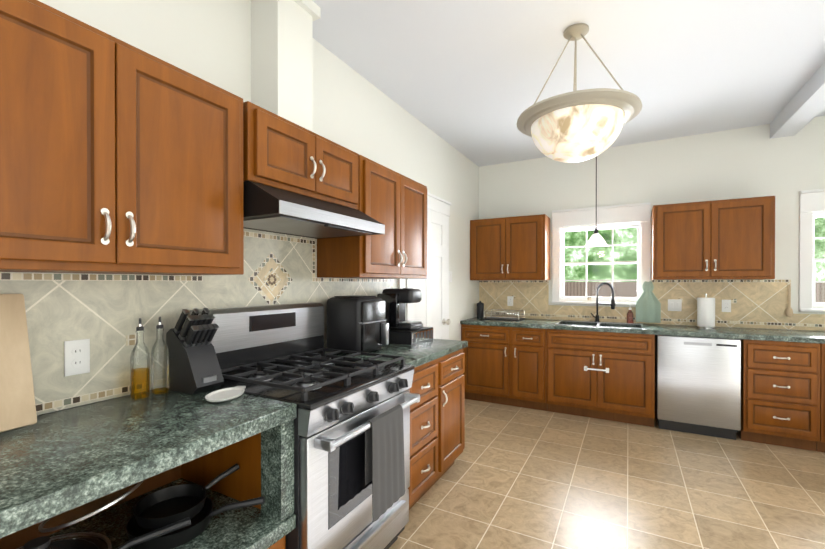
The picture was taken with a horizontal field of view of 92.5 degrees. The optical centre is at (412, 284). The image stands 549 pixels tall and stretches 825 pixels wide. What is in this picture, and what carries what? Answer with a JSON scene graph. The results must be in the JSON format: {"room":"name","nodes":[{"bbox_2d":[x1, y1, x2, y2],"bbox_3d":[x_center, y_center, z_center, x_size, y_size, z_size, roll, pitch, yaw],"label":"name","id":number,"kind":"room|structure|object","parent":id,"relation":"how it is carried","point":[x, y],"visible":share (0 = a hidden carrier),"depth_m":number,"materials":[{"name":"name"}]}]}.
{"room":"kitchen","nodes":[
{"label":"kitchen","id":0,"kind":"room"},
{"bbox_2d":[13,0,478,414],"bbox_3d":[-1.001,-0.082,1.805,0.120,2.830,7.725,0,0,29],"label":"wall","id":1,"kind":"structure","parent":0,"point":[209,41],"depth_m":2.56,"materials":[{"name":"white paint"}]},
{"bbox_2d":[0,0,243,274],"bbox_3d":[-1.017,-0.393,1.248,0.379,0.705,0.915,0,0,29],"label":"upper cabinet","id":2,"kind":"object","parent":1,"relation":"attached to","point":[118,156],"visible":1,"depth_m":1.16,"materials":[{"name":"brown wood"}]},
{"bbox_2d":[0,229,394,414],"bbox_3d":[-1.105,0.067,1.472,0.014,0.705,4.000,0,0,29],"label":"backsplash","id":3,"kind":"structure","parent":1,"relation":"attached to","point":[103,313],"depth_m":1.51,"materials":[{"name":"tile"}]},
{"bbox_2d":[64,339,89,376],"bbox_3d":[-1.160,0.250,1.367,0.008,0.120,0.072,0,0,29],"label":"electrical outlet","id":4,"kind":"object","parent":3,"relation":"attached to","point":[76,357],"visible":1,"depth_m":1.36,"materials":[{"name":"white plastic"}]},
{"bbox_2d":[243,101,358,209],"bbox_3d":[-0.608,-0.589,1.995,0.379,0.320,0.750,0,0,29],"label":"upper cabinet","id":5,"kind":"object","parent":1,"relation":"attached to","point":[279,152],"visible":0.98,"depth_m":1.81,"materials":[{"name":"brown wood"}]},
{"bbox_2d":[251,0,320,131],"bbox_3d":[-0.665,-1.108,2.061,0.220,0.780,0.295,0,0,29],"label":"chase","id":6,"kind":"object","parent":5,"relation":"on","point":[281,58],"depth_m":1.98,"materials":[{"name":"white paint"}]},
{"bbox_2d":[243,181,384,238],"bbox_3d":[-0.547,-0.346,1.963,0.492,0.157,0.748,0,0,29],"label":"range hood","id":7,"kind":"object","parent":5,"relation":"attached to","point":[266,208],"visible":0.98,"depth_m":1.76,"materials":[{"name":"black"}]},
{"bbox_2d":[317,155,426,278],"bbox_3d":[-0.217,-0.400,2.711,0.379,0.705,0.860,0,0,29],"label":"upper cabinet","id":8,"kind":"object","parent":1,"relation":"attached to","point":[394,202],"visible":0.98,"depth_m":2.48,"materials":[{"name":"brown wood"}]},
{"bbox_2d":[398,192,451,339],"bbox_3d":[0.170,0.229,3.705,0.105,2.190,1.070,0,0,29],"label":"door","id":9,"kind":"structure","parent":1,"relation":"in","point":[430,308],"depth_m":3.84,"materials":[{"name":"white wood"}]},
{"bbox_2d":[312,0,824,166],"bbox_3d":[0.982,-1.542,0.713,4.640,0.100,7.725,0,0,29],"label":"ceiling","id":10,"kind":"structure","parent":0,"point":[467,78],"depth_m":2.60,"materials":[{"name":"white paint"}]},
{"bbox_2d":[517,23,641,162],"bbox_3d":[0.964,-1.117,2.329,0.678,0.764,0.678,0,0,29],"label":"pendant light","id":11,"kind":"object","parent":10,"relation":"hanging from","point":[574,125],"visible":1,"depth_m":2.16,"materials":[{"name":"beige glass"}]},
{"bbox_2d":[585,156,606,245],"bbox_3d":[1.897,-0.957,4.077,0.210,1.099,0.210,0,0,29],"label":"light","id":12,"kind":"object","parent":10,"relation":"hanging from","point":[596,239],"visible":0.73,"depth_m":4.05,"materials":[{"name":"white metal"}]},
{"bbox_2d":[770,62,824,138],"bbox_3d":[1.617,-1.420,0.366,0.170,0.140,7.485,0,0,29],"label":"ceiling beam","id":13,"kind":"structure","parent":10,"relation":"attached to","point":[804,106],"depth_m":3.12,"materials":[{"name":"white paint"}]},
{"bbox_2d":[389,399,824,548],"bbox_3d":[0.982,1.388,0.727,4.640,0.100,7.725,0,0,29],"label":"floor","id":14,"kind":"structure","parent":0,"point":[513,477],"depth_m":2.55,"materials":[{"name":"tile"}]},
{"bbox_2d":[0,387,296,548],"bbox_3d":[-1.240,0.882,0.564,0.652,0.914,2.269,0,0,29],"label":"countertop","id":15,"kind":"structure","parent":14,"relation":"on","point":[54,464],"depth_m":1.25,"materials":[{"name":"stone"}]},
{"bbox_2d":[0,294,36,431],"bbox_3d":[-1.273,0.223,1.015,0.118,0.391,0.435,0,0,29],"label":"cutting board","id":16,"kind":"object","parent":15,"relation":"on","point":[17,404],"visible":0.96,"depth_m":1.17,"materials":[{"name":"brown wood"}]},
{"bbox_2d":[46,517,190,548],"bbox_3d":[-0.928,0.764,1.093,0.335,0.102,0.459,0,0,29],"label":"pan","id":17,"kind":"object","parent":15,"relation":"in","point":[180,524],"visible":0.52,"depth_m":1.17,"materials":[{"name":"black metal"}]},
{"bbox_2d":[17,532,111,548],"bbox_3d":[-0.982,0.710,1.032,0.310,0.080,0.310,0,0,29],"label":"lid","id":18,"kind":"object","parent":17,"relation":"on","point":[42,542],"visible":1,"depth_m":1.10,"materials":[{"name":"clear glass"}]},
{"bbox_2d":[38,481,142,531],"bbox_3d":[-0.976,0.645,1.210,0.250,0.119,0.253,0,0,29],"label":"lid","id":19,"kind":"object","parent":17,"relation":"on","point":[69,523],"visible":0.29,"depth_m":1.12,"materials":[{"name":"clear glass"}]},
{"bbox_2d":[130,318,149,399],"bbox_3d":[-1.016,0.272,1.472,0.062,0.296,0.062,0,0,29],"label":"oil bottle","id":20,"kind":"object","parent":15,"relation":"on","point":[139,327],"visible":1,"depth_m":1.47,"materials":[{"name":"clear glass"}]},
{"bbox_2d":[151,317,168,393],"bbox_3d":[-0.985,0.271,1.540,0.062,0.296,0.062,0,0,29],"label":"oil bottle","id":21,"kind":"object","parent":15,"relation":"on","point":[161,390],"visible":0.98,"depth_m":1.54,"materials":[{"name":"clear glass"}]},
{"bbox_2d":[166,308,223,394],"bbox_3d":[-0.875,0.257,1.590,0.200,0.325,0.115,0,0,29],"label":"knife block","id":22,"kind":"object","parent":15,"relation":"on","point":[194,366],"visible":1,"depth_m":1.55,"materials":[{"name":"black plastic"}]},
{"bbox_2d":[125,496,264,548],"bbox_3d":[-0.730,0.766,1.301,0.374,0.097,0.304,0,0,29],"label":"pan","id":23,"kind":"object","parent":15,"relation":"in","point":[200,522],"visible":0.54,"depth_m":1.28,"materials":[{"name":"black metal"}]},
{"bbox_2d":[133,463,238,529],"bbox_3d":[-0.768,0.713,1.360,0.210,0.087,0.330,0,0,29],"label":"pan","id":24,"kind":"object","parent":23,"relation":"on","point":[160,508],"visible":0.94,"depth_m":1.33,"materials":[{"name":"black metal"}]},
{"bbox_2d":[205,386,245,402],"bbox_3d":[-0.694,0.412,1.496,0.132,0.014,0.198,0,0,29],"label":"spoon rest","id":25,"kind":"object","parent":15,"relation":"on","point":[225,394],"visible":1,"depth_m":1.48,"materials":[{"name":"white ceramic"}]},
{"bbox_2d":[190,303,419,548],"bbox_3d":[-0.442,0.720,1.858,0.773,1.225,0.760,0,0,29],"label":"range","id":26,"kind":"object","parent":14,"relation":"on","point":[351,453],"visible":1,"depth_m":1.68,"materials":[{"name":"silver metal"}]},
{"bbox_2d":[365,404,404,521],"bbox_3d":[-0.113,0.752,1.710,0.054,0.404,0.261,0,0,29],"label":"towel","id":27,"kind":"object","parent":26,"relation":"hanging from","point":[384,435],"depth_m":1.67,"materials":[{"name":"grey fabric"}]},
{"bbox_2d":[408,349,464,509],"bbox_3d":[-0.084,0.894,2.656,0.667,0.869,0.875,0,0,29],"label":"base cabinet","id":28,"kind":"object","parent":14,"relation":"on","point":[437,429],"visible":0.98,"depth_m":2.45,"materials":[{"name":"brown wood"}]},
{"bbox_2d":[325,339,467,367],"bbox_3d":[-0.095,0.436,2.661,0.645,0.042,0.917,0,0,29],"label":"countertop","id":29,"kind":"structure","parent":28,"relation":"on","point":[420,353],"depth_m":2.50,"materials":[{"name":"stone"}]},
{"bbox_2d":[327,295,388,351],"bbox_3d":[-0.331,0.241,2.458,0.330,0.345,0.270,0,0,29],"label":"air fryer","id":30,"kind":"object","parent":29,"relation":"on","point":[357,323],"visible":0.94,"depth_m":2.36,"materials":[{"name":"black plastic"}]},
{"bbox_2d":[377,288,432,344],"bbox_3d":[-0.066,0.217,2.945,0.337,0.391,0.350,0,0,29],"label":"coffee maker","id":31,"kind":"object","parent":29,"relation":"on","point":[402,331],"visible":0.92,"depth_m":2.84,"materials":[{"name":"black plastic"}]},
{"bbox_2d":[461,324,546,410],"bbox_3d":[1.100,0.886,4.544,0.935,0.869,0.662,0,0,29],"label":"base cabinet","id":32,"kind":"object","parent":14,"relation":"on","point":[505,365],"visible":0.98,"depth_m":4.26,"materials":[{"name":"brown wood"}]},
{"bbox_2d":[546,329,654,426],"bbox_3d":[1.932,0.888,4.088,0.955,0.869,0.662,0,0,29],"label":"base cabinet","id":33,"kind":"object","parent":14,"relation":"on","point":[610,376],"visible":1,"depth_m":3.81,"materials":[{"name":"brown wood"}]},
{"bbox_2d":[460,317,824,343],"bbox_3d":[2.624,0.503,3.724,4.394,0.194,0.637,0,0,29],"label":"countertop","id":34,"kind":"structure","parent":33,"relation":"on","point":[801,336],"depth_m":3.70,"materials":[{"name":"stone"}]},
{"bbox_2d":[477,301,483,317],"bbox_3d":[0.834,0.300,4.858,0.088,0.207,0.088,0,0,29],"label":"canister","id":35,"kind":"object","parent":34,"relation":"on","point":[480,309],"visible":1,"depth_m":4.82,"materials":[{"name":"black plastic"}]},
{"bbox_2d":[484,309,524,320],"bbox_3d":[1.086,0.353,4.663,0.420,0.103,0.300,0,0,29],"label":"dish rack","id":36,"kind":"object","parent":34,"relation":"on","point":[510,318],"visible":1,"depth_m":4.62,"materials":[{"name":"silver metal"}]},
{"bbox_2d":[590,282,615,321],"bbox_3d":[2.036,0.187,4.231,0.132,0.440,0.244,0,0,-26],"label":"sink faucet","id":37,"kind":"object","parent":34,"relation":"on","point":[612,304],"visible":0.98,"depth_m":4.27,"materials":[{"name":"black metal"}]},
{"bbox_2d":[627,305,633,322],"bbox_3d":[2.297,0.309,4.167,0.064,0.195,0.072,0,0,29],"label":"soap bottle","id":38,"kind":"object","parent":34,"relation":"on","point":[632,317],"visible":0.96,"depth_m":4.18,"materials":[{"name":"brown plastic"}]},
{"bbox_2d":[636,278,660,322],"bbox_3d":[2.436,0.160,4.083,0.221,0.455,0.030,0,0,29],"label":"vase","id":39,"kind":"object","parent":34,"relation":"on","point":[648,307],"visible":1,"depth_m":4.07,"materials":[{"name":"glass"}]},
{"bbox_2d":[696,294,715,327],"bbox_3d":[2.826,0.245,3.802,0.150,0.327,0.150,0,0,29],"label":"paper towel","id":40,"kind":"object","parent":34,"relation":"on","point":[705,312],"visible":1,"depth_m":3.75,"materials":[{"name":"white paper"}]},
{"bbox_2d":[655,335,740,439],"bbox_3d":[2.628,0.890,3.703,0.600,0.868,0.594,0,0,29],"label":"dishwasher","id":41,"kind":"object","parent":14,"relation":"on","point":[697,385],"visible":0.98,"depth_m":3.44,"materials":[{"name":"silver metal"}]},
{"bbox_2d":[736,339,820,450],"bbox_3d":[3.114,0.891,3.441,0.470,0.869,0.662,0,0,29],"label":"base cabinet","id":42,"kind":"object","parent":14,"relation":"on","point":[780,393],"visible":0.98,"depth_m":3.19,"materials":[{"name":"brown wood"}]},
{"bbox_2d":[816,344,824,452],"bbox_3d":[3.587,0.892,3.182,0.600,0.869,0.662,0,0,29],"label":"base cabinet","id":43,"kind":"object","parent":14,"relation":"on","point":[820,446],"visible":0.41,"depth_m":3.08,"materials":[{"name":"brown wood"}]},
{"bbox_2d":[479,116,824,330],"bbox_3d":[2.807,-0.093,4.056,4.400,2.830,0.120,0,0,29],"label":"wall","id":44,"kind":"structure","parent":0,"point":[750,162],"depth_m":4.01,"materials":[{"name":"white paint"}]},
{"bbox_2d":[470,214,549,279],"bbox_3d":[1.143,-0.419,4.677,0.875,0.725,0.379,0,0,29],"label":"upper cabinet","id":45,"kind":"object","parent":44,"relation":"attached to","point":[512,248],"visible":1,"depth_m":4.52,"materials":[{"name":"brown wood"}]},
{"bbox_2d":[552,202,650,304],"bbox_3d":[2.086,-0.324,4.415,0.986,1.080,0.140,0,0,29],"label":"window","id":46,"kind":"structure","parent":44,"relation":"in","point":[612,215],"depth_m":4.38,"materials":[{"name":"white"}]},
{"bbox_2d":[479,280,824,330],"bbox_3d":[2.775,0.178,3.999,4.380,0.460,0.008,0,0,29],"label":"backsplash","id":47,"kind":"structure","parent":44,"relation":"attached to","point":[764,304],"depth_m":3.99,"materials":[{"name":"tile"}]},
{"bbox_2d":[507,296,512,305],"bbox_3d":[1.201,0.199,4.852,0.072,0.120,0.008,0,0,29],"label":"electrical outlet","id":48,"kind":"object","parent":47,"relation":"attached to","point":[509,300],"visible":1,"depth_m":4.85,"materials":[{"name":"white plastic"}]},
{"bbox_2d":[668,299,681,310],"bbox_3d":[2.683,0.207,4.039,0.118,0.120,0.010,0,0,29],"label":"light switch","id":49,"kind":"object","parent":47,"relation":"attached to","point":[674,304],"visible":1,"depth_m":4.04,"materials":[{"name":"white plastic"}]},
{"bbox_2d":[722,300,730,311],"bbox_3d":[3.052,0.203,3.839,0.072,0.120,0.008,0,0,29],"label":"electrical outlet","id":50,"kind":"object","parent":47,"relation":"attached to","point":[726,305],"visible":1,"depth_m":3.84,"materials":[{"name":"white plastic"}]},
{"bbox_2d":[786,284,792,316],"bbox_3d":[3.444,0.144,3.606,0.052,0.300,0.018,0,0,29],"label":"spoon","id":51,"kind":"object","parent":47,"relation":"hanging from","point":[789,311],"visible":0.98,"depth_m":3.60,"materials":[{"name":"brown wood"}]},
{"bbox_2d":[651,196,774,279],"bbox_3d":[2.815,-0.415,3.762,0.905,0.725,0.379,0,0,29],"label":"upper cabinet","id":52,"kind":"object","parent":44,"relation":"attached to","point":[730,239],"visible":1,"depth_m":3.61,"materials":[{"name":"brown wood"}]},
{"bbox_2d":[799,189,824,311],"bbox_3d":[3.977,-0.304,3.381,1.006,1.090,0.140,0,0,29],"label":"window","id":53,"kind":"structure","parent":44,"relation":"in","point":[811,202],"depth_m":3.56,"materials":[{"name":"white"}]},
{"label":"outside","id":54,"kind":"structure","parent":0,"visible":0},
{"bbox_2d":[564,217,824,301],"bbox_3d":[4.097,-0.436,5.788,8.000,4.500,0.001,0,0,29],"label":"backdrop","id":55,"kind":"structure","parent":54,"point":[596,272],"depth_m":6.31,"materials":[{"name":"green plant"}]}
]}

